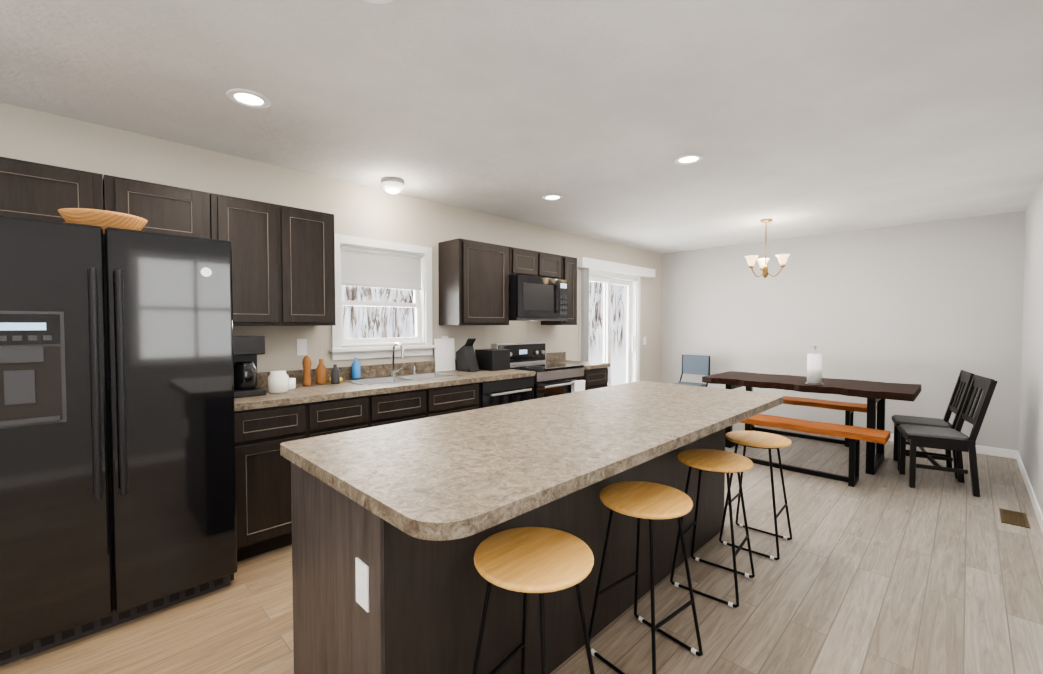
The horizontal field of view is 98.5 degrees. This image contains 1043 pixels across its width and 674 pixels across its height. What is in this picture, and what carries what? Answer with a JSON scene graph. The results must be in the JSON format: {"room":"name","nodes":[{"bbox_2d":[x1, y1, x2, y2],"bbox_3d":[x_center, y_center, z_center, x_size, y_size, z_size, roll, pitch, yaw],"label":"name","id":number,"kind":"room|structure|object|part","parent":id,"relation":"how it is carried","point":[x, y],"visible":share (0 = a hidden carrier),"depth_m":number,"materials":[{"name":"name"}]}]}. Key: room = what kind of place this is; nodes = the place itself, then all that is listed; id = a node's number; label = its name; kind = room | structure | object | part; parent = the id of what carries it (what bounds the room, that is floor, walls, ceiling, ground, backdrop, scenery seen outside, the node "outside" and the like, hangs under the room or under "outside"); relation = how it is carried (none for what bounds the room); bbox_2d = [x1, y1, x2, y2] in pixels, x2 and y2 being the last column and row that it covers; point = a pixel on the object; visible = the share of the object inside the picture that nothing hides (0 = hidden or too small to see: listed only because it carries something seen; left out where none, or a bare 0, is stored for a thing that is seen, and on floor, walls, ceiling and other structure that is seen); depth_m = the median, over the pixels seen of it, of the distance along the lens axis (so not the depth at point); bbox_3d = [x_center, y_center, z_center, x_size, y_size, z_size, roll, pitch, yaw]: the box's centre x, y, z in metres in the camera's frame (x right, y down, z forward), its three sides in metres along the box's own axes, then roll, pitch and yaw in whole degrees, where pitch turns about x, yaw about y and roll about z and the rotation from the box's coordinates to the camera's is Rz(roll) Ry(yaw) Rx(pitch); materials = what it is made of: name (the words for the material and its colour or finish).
{"room":"kitchen","nodes":[
{"label":"kitchen","id":0,"kind":"room"},
{"bbox_2d":[0,102,661,381],"bbox_3d":[-0.826,-0.006,4.223,0.150,2.470,8.820,2,2,45],"label":"wall","id":1,"kind":"structure","parent":0,"point":[35,136],"depth_m":3.46,"materials":[{"name":"paint"}]},
{"bbox_2d":[0,157,107,221],"bbox_3d":[-2.588,-0.671,2.082,0.330,0.320,0.947,2,2,45],"label":"upper cabinet","id":2,"kind":"object","parent":1,"relation":"attached to","point":[33,190],"depth_m":2.16,"materials":[{"name":"brown wood"}]},
{"bbox_2d":[108,175,215,238],"bbox_3d":[-2.092,-0.685,2.579,0.330,0.320,0.458,2,2,45],"label":"upper cabinet","id":3,"kind":"object","parent":1,"relation":"attached to","point":[167,209],"depth_m":2.48,"materials":[{"name":"brown wood"}]},
{"bbox_2d":[216,194,295,325],"bbox_3d":[-1.776,-0.464,2.902,0.330,0.780,0.427,2,2,45],"label":"upper cabinet","id":4,"kind":"object","parent":1,"relation":"attached to","point":[283,265],"depth_m":2.82,"materials":[{"name":"brown wood"}]},
{"bbox_2d":[297,339,306,354],"bbox_3d":[-1.622,0.075,3.316,0.006,0.120,0.070,2,2,45],"label":"switch plate","id":5,"kind":"object","parent":1,"relation":"attached to","point":[301,346],"depth_m":3.31,"materials":[{"name":"white plastic"}]},
{"bbox_2d":[292,207,335,325],"bbox_3d":[-1.566,-0.470,3.113,0.330,0.780,0.428,2,2,45],"label":"upper cabinet","id":6,"kind":"object","parent":1,"relation":"attached to","point":[313,238],"depth_m":3.05,"materials":[{"name":"brown wood"}]},
{"bbox_2d":[329,234,436,359],"bbox_3d":[-1.167,-0.317,3.805,0.175,0.975,0.950,2,2,45],"label":"window","id":7,"kind":"structure","parent":1,"relation":"in","point":[388,264],"depth_m":3.78,"materials":[{"name":"white"}]},
{"bbox_2d":[438,238,511,324],"bbox_3d":[-0.435,-0.492,4.247,0.330,0.760,0.605,2,2,45],"label":"upper cabinet","id":8,"kind":"object","parent":1,"relation":"attached to","point":[474,275],"depth_m":4.08,"materials":[{"name":"brown wood"}]},
{"bbox_2d":[512,247,543,277],"bbox_3d":[-0.057,-0.747,4.619,0.330,0.270,0.457,2,2,45],"label":"upper cabinet","id":9,"kind":"object","parent":1,"relation":"attached to","point":[525,262],"depth_m":4.51,"materials":[{"name":"brown wood"}]},
{"bbox_2d":[509,275,567,320],"bbox_3d":[0.103,-0.388,4.701,0.455,0.437,0.765,2,2,45],"label":"microwave","id":10,"kind":"object","parent":9,"relation":"attached to","point":[532,298],"visible":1,"depth_m":4.49,"materials":[{"name":"black metal"}]},
{"bbox_2d":[544,253,563,279],"bbox_3d":[0.174,-0.754,4.851,0.330,0.270,0.458,2,2,45],"label":"upper cabinet","id":11,"kind":"object","parent":1,"relation":"attached to","point":[553,263],"depth_m":4.80,"materials":[{"name":"brown wood"}]},
{"bbox_2d":[541,256,576,324],"bbox_3d":[0.435,-0.516,5.119,0.330,0.760,0.270,2,2,45],"label":"upper cabinet","id":12,"kind":"object","parent":1,"relation":"attached to","point":[570,263],"depth_m":5.02,"materials":[{"name":"brown wood"}]},
{"bbox_2d":[577,257,654,385],"bbox_3d":[1.310,0.081,6.283,0.230,2.180,1.810,2,2,45],"label":"sliding glass door","id":13,"kind":"structure","parent":1,"relation":"attached to","point":[608,275],"depth_m":6.22,"materials":[{"name":"white"}]},
{"bbox_2d":[0,422,1042,673],"bbox_3d":[0.594,1.319,2.844,4.160,0.100,8.820,2,2,45],"label":"floor","id":14,"kind":"structure","parent":0,"point":[884,568],"depth_m":2.20,"materials":[{"name":"brown wood"}]},
{"bbox_2d":[0,215,236,665],"bbox_3d":[-2.044,0.404,2.214,0.918,1.765,0.920,2,2,45],"label":"fridge","id":15,"kind":"object","parent":14,"relation":"on","point":[117,466],"visible":1,"depth_m":1.93,"materials":[{"name":"black metal"}]},
{"bbox_2d":[58,208,147,233],"bbox_3d":[-1.994,-0.528,2.152,0.316,0.099,0.316,2,2,45],"label":"bowl","id":16,"kind":"object","parent":15,"relation":"on","point":[104,219],"visible":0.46,"depth_m":2.05,"materials":[{"name":"wood"}]},
{"bbox_3d":[-1.748,0.174,1.903,0.068,1.002,0.757,2,2,45],"label":"handle","id":17,"kind":"part","parent":15,"relation":"part of","materials":[{"name":"grey plastic"}]},
{"bbox_2d":[234,342,610,560],"bbox_3d":[-0.514,0.635,3.937,0.691,1.205,3.630,2,2,45],"label":"base cabinets","id":18,"kind":"object","parent":14,"relation":"on","point":[267,425],"depth_m":2.88,"materials":[{"name":"brown wood"}]},
{"bbox_2d":[233,335,265,397],"bbox_3d":[-1.729,0.174,2.777,0.280,0.360,0.190,2,2,45],"label":"coffee maker","id":19,"kind":"object","parent":18,"relation":"on","point":[247,349],"visible":0.73,"depth_m":2.69,"materials":[{"name":"black plastic"}]},
{"bbox_2d":[267,370,295,392],"bbox_3d":[-1.552,0.283,2.918,0.205,0.135,0.195,2,2,45],"label":"jar","id":20,"kind":"object","parent":18,"relation":"on","point":[279,381],"visible":1,"depth_m":2.82,"materials":[{"name":"white ceramic"}]},
{"bbox_2d":[302,355,311,385],"bbox_3d":[-1.507,0.236,3.157,0.063,0.215,0.063,1,2,33],"label":"bottle","id":21,"kind":"object","parent":18,"relation":"on","point":[307,380],"depth_m":3.14,"materials":[{"name":"brown ceramic"}]},
{"bbox_2d":[352,357,360,378],"bbox_3d":[-1.304,0.244,3.541,0.066,0.165,0.066,2,2,45],"label":"soap bottle","id":22,"kind":"object","parent":18,"relation":"on","point":[356,370],"visible":1,"depth_m":3.52,"materials":[{"name":"blue plastic"}]},
{"bbox_2d":[343,342,461,385],"bbox_3d":[-0.935,0.270,3.590,0.424,0.456,0.844,2,2,45],"label":"sink","id":23,"kind":"object","parent":18,"relation":"in","point":[393,378],"depth_m":3.64,"materials":[{"name":"silver metal"}]},
{"bbox_2d":[434,338,454,371],"bbox_3d":[-0.712,0.165,4.170,0.027,0.300,0.220,2,2,45],"label":"cutting board","id":24,"kind":"object","parent":18,"relation":"on","point":[444,352],"visible":0.93,"depth_m":4.16,"materials":[{"name":"white plastic"}]},
{"bbox_2d":[456,338,479,371],"bbox_3d":[-0.501,0.163,4.179,0.218,0.304,0.110,2,2,45],"label":"knife block","id":25,"kind":"object","parent":18,"relation":"on","point":[466,359],"visible":1,"depth_m":4.14,"materials":[{"name":"black"}]},
{"bbox_2d":[475,349,509,370],"bbox_3d":[-0.278,0.214,4.318,0.260,0.192,0.220,2,2,45],"label":"toaster","id":26,"kind":"object","parent":18,"relation":"on","point":[493,359],"visible":0.98,"depth_m":4.23,"materials":[{"name":"black metal"}]},
{"bbox_2d":[291,429,724,673],"bbox_3d":[0.218,0.845,2.341,0.720,0.876,2.443,2,2,45],"label":"kitchen island","id":27,"kind":"object","parent":14,"relation":"on","point":[368,599],"depth_m":1.53,"materials":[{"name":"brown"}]},
{"bbox_2d":[280,381,782,552],"bbox_3d":[0.372,0.391,2.198,1.000,0.040,2.570,2,2,45],"label":"island countertop","id":28,"kind":"structure","parent":27,"relation":"on","point":[440,481],"depth_m":1.56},
{"bbox_2d":[472,527,594,673],"bbox_3d":[0.037,0.982,1.376,0.378,0.654,0.381,2,2,45],"label":"stool","id":29,"kind":"object","parent":14,"relation":"on","point":[541,561],"visible":1,"depth_m":1.34,"materials":[{"name":"brown wood"}]},
{"bbox_2d":[491,342,585,398],"bbox_3d":[0.197,0.643,4.612,0.695,1.150,0.740,2,2,45],"label":"range","id":30,"kind":"object","parent":14,"relation":"on","point":[552,379],"visible":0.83,"depth_m":4.51,"materials":[{"name":"black metal"}]},
{"bbox_2d":[588,481,702,673],"bbox_3d":[0.499,0.970,1.826,0.364,0.654,0.369,2,2,45],"label":"stool","id":31,"kind":"object","parent":14,"relation":"on","point":[639,500],"visible":0.98,"depth_m":1.80,"materials":[{"name":"brown wood"}]},
{"bbox_2d":[672,354,709,386],"bbox_3d":[2.413,0.716,6.423,0.420,0.898,0.476,2,2,45],"label":"folding chair","id":32,"kind":"object","parent":14,"relation":"on","point":[696,364],"visible":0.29,"depth_m":6.50,"materials":[{"name":"blue plastic"}]},
{"bbox_2d":[670,449,754,607],"bbox_3d":[1.001,0.955,2.342,0.364,0.654,0.369,2,2,45],"label":"stool","id":33,"kind":"object","parent":14,"relation":"on","point":[717,461],"visible":1,"depth_m":2.32,"materials":[{"name":"brown wood"}]},
{"bbox_2d":[719,431,791,559],"bbox_3d":[1.449,0.943,2.771,0.364,0.654,0.364,2,2,45],"label":"stool","id":34,"kind":"object","parent":14,"relation":"on","point":[762,440],"visible":1,"depth_m":2.75,"materials":[{"name":"brown wood"}]},
{"bbox_2d":[702,371,920,474],"bbox_3d":[2.944,0.835,4.699,1.790,0.762,0.922,2,2,45],"label":"dining table","id":35,"kind":"object","parent":14,"relation":"on","point":[874,393],"visible":0.9,"depth_m":4.38,"materials":[{"name":"brown wood"}]},
{"bbox_2d":[805,346,822,384],"bbox_3d":[2.876,0.273,4.409,0.150,0.376,0.150,2,2,45],"label":"paper towel","id":36,"kind":"object","parent":35,"relation":"on","point":[814,368],"visible":1,"depth_m":4.36,"materials":[{"name":"white paper"}]},
{"bbox_2d":[752,396,876,446],"bbox_3d":[3.295,0.969,5.388,1.480,0.455,0.334,2,2,45],"label":"bench","id":37,"kind":"object","parent":14,"relation":"on","point":[849,408],"visible":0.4,"depth_m":5.13,"materials":[{"name":"brown wood"}]},
{"bbox_2d":[740,414,889,486],"bbox_3d":[2.398,1.002,4.234,1.640,0.455,0.334,2,2,45],"label":"bench","id":38,"kind":"object","parent":14,"relation":"on","point":[855,435],"visible":0.58,"depth_m":3.89,"materials":[{"name":"brown wood"}]},
{"bbox_2d":[892,370,973,478],"bbox_3d":[3.788,0.767,4.161,0.522,0.927,0.430,1,2,35],"label":"chair","id":39,"kind":"object","parent":14,"relation":"on","point":[960,391],"visible":0.65,"depth_m":4.13,"materials":[{"name":"black wood"}]},
{"bbox_2d":[897,374,997,496],"bbox_3d":[3.521,0.779,3.754,0.522,0.927,0.430,1,2,31],"label":"chair","id":40,"kind":"object","parent":14,"relation":"on","point":[957,440],"visible":1,"depth_m":3.66,"materials":[{"name":"black wood"}]},
{"bbox_2d":[999,508,1029,527],"bbox_3d":[3.425,1.257,3.125,0.130,0.008,0.320,2,2,45],"label":"floor vent","id":41,"kind":"object","parent":14,"relation":"in","point":[1016,518],"visible":0.98,"depth_m":3.11,"materials":[{"name":"gold metal"}]},
{"bbox_2d":[0,0,1042,253],"bbox_3d":[0.594,-1.250,2.771,4.160,0.100,8.820,2,2,45],"label":"ceiling","id":42,"kind":"structure","parent":0,"point":[796,118],"depth_m":2.23,"materials":[{"name":"paint"}]},
{"bbox_2d":[226,88,270,107],"bbox_3d":[-1.350,-1.179,2.226,0.190,0.009,0.190,2,2,45],"label":"recessed light","id":43,"kind":"object","parent":42,"relation":"in","point":[248,98],"visible":1,"depth_m":2.21,"materials":[{"name":"white plastic"}]},
{"bbox_2d":[363,0,393,3],"bbox_3d":[-0.493,-1.158,1.471,0.190,0.009,0.190,2,2,45],"label":"recessed light","id":44,"kind":"object","parent":42,"relation":"in","point":[379,1],"visible":1,"depth_m":1.55,"materials":[{"name":"white"}]},
{"bbox_2d":[381,177,403,193],"bbox_3d":[-1.005,-1.171,3.507,0.180,0.100,0.180,2,2,45],"label":"dome ceiling light","id":45,"kind":"object","parent":42,"relation":"attached to","point":[393,185],"visible":1,"depth_m":3.45,"materials":[{"name":"white glass"}]},
{"bbox_2d":[542,194,562,200],"bbox_3d":[0.274,-1.228,3.953,0.190,0.009,0.190,2,2,45],"label":"recessed light","id":46,"kind":"object","parent":42,"relation":"in","point":[551,197],"visible":1,"depth_m":3.94,"materials":[{"name":"white"}]},
{"bbox_2d":[674,154,703,164],"bbox_3d":[1.131,-1.202,3.042,0.190,0.009,0.190,2,2,45],"label":"recessed light","id":47,"kind":"object","parent":42,"relation":"in","point":[685,159],"visible":1,"depth_m":3.03,"materials":[{"name":"white plastic"}]},
{"bbox_2d":[745,219,789,277],"bbox_3d":[2.658,-0.946,4.814,0.399,0.625,0.425,2,2,45],"label":"chandelier","id":48,"kind":"object","parent":42,"relation":"hanging from","point":[762,262],"visible":1,"depth_m":4.80,"materials":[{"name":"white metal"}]},
{"bbox_2d":[661,210,1025,450],"bbox_3d":[3.708,-0.051,5.823,4.010,2.470,0.150,2,2,45],"label":"wall","id":49,"kind":"structure","parent":0,"point":[934,308],"depth_m":5.31,"materials":[{"name":"paint"}]},
{"bbox_2d":[888,434,1014,458],"bbox_3d":[3.586,1.141,5.862,3.830,0.085,0.015,2,2,45],"label":"baseboard","id":50,"kind":"structure","parent":49,"relation":"attached to","point":[1000,452],"depth_m":4.61,"materials":[{"name":"white wood"}]},
{"bbox_2d":[1018,177,1042,513],"bbox_3d":[1.960,0.076,1.339,0.150,2.470,8.670,2,2,45],"label":"wall","id":51,"kind":"structure","parent":0,"point":[1030,448],"depth_m":3.66,"materials":[{"name":"paint"}]},
{"bbox_2d":[1015,450,1042,533],"bbox_3d":[1.956,1.265,1.483,0.012,0.085,8.520,2,2,45],"label":"baseboard","id":52,"kind":"structure","parent":51,"relation":"attached to","point":[1038,512],"depth_m":3.46,"materials":[{"name":"white"}]},
{"label":"outside","id":53,"kind":"structure","parent":0,"visible":0},
{"bbox_2d":[341,259,626,385],"bbox_3d":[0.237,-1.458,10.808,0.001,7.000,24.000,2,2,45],"label":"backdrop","id":54,"kind":"structure","parent":53,"point":[353,318],"depth_m":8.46,"materials":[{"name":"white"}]}
]}

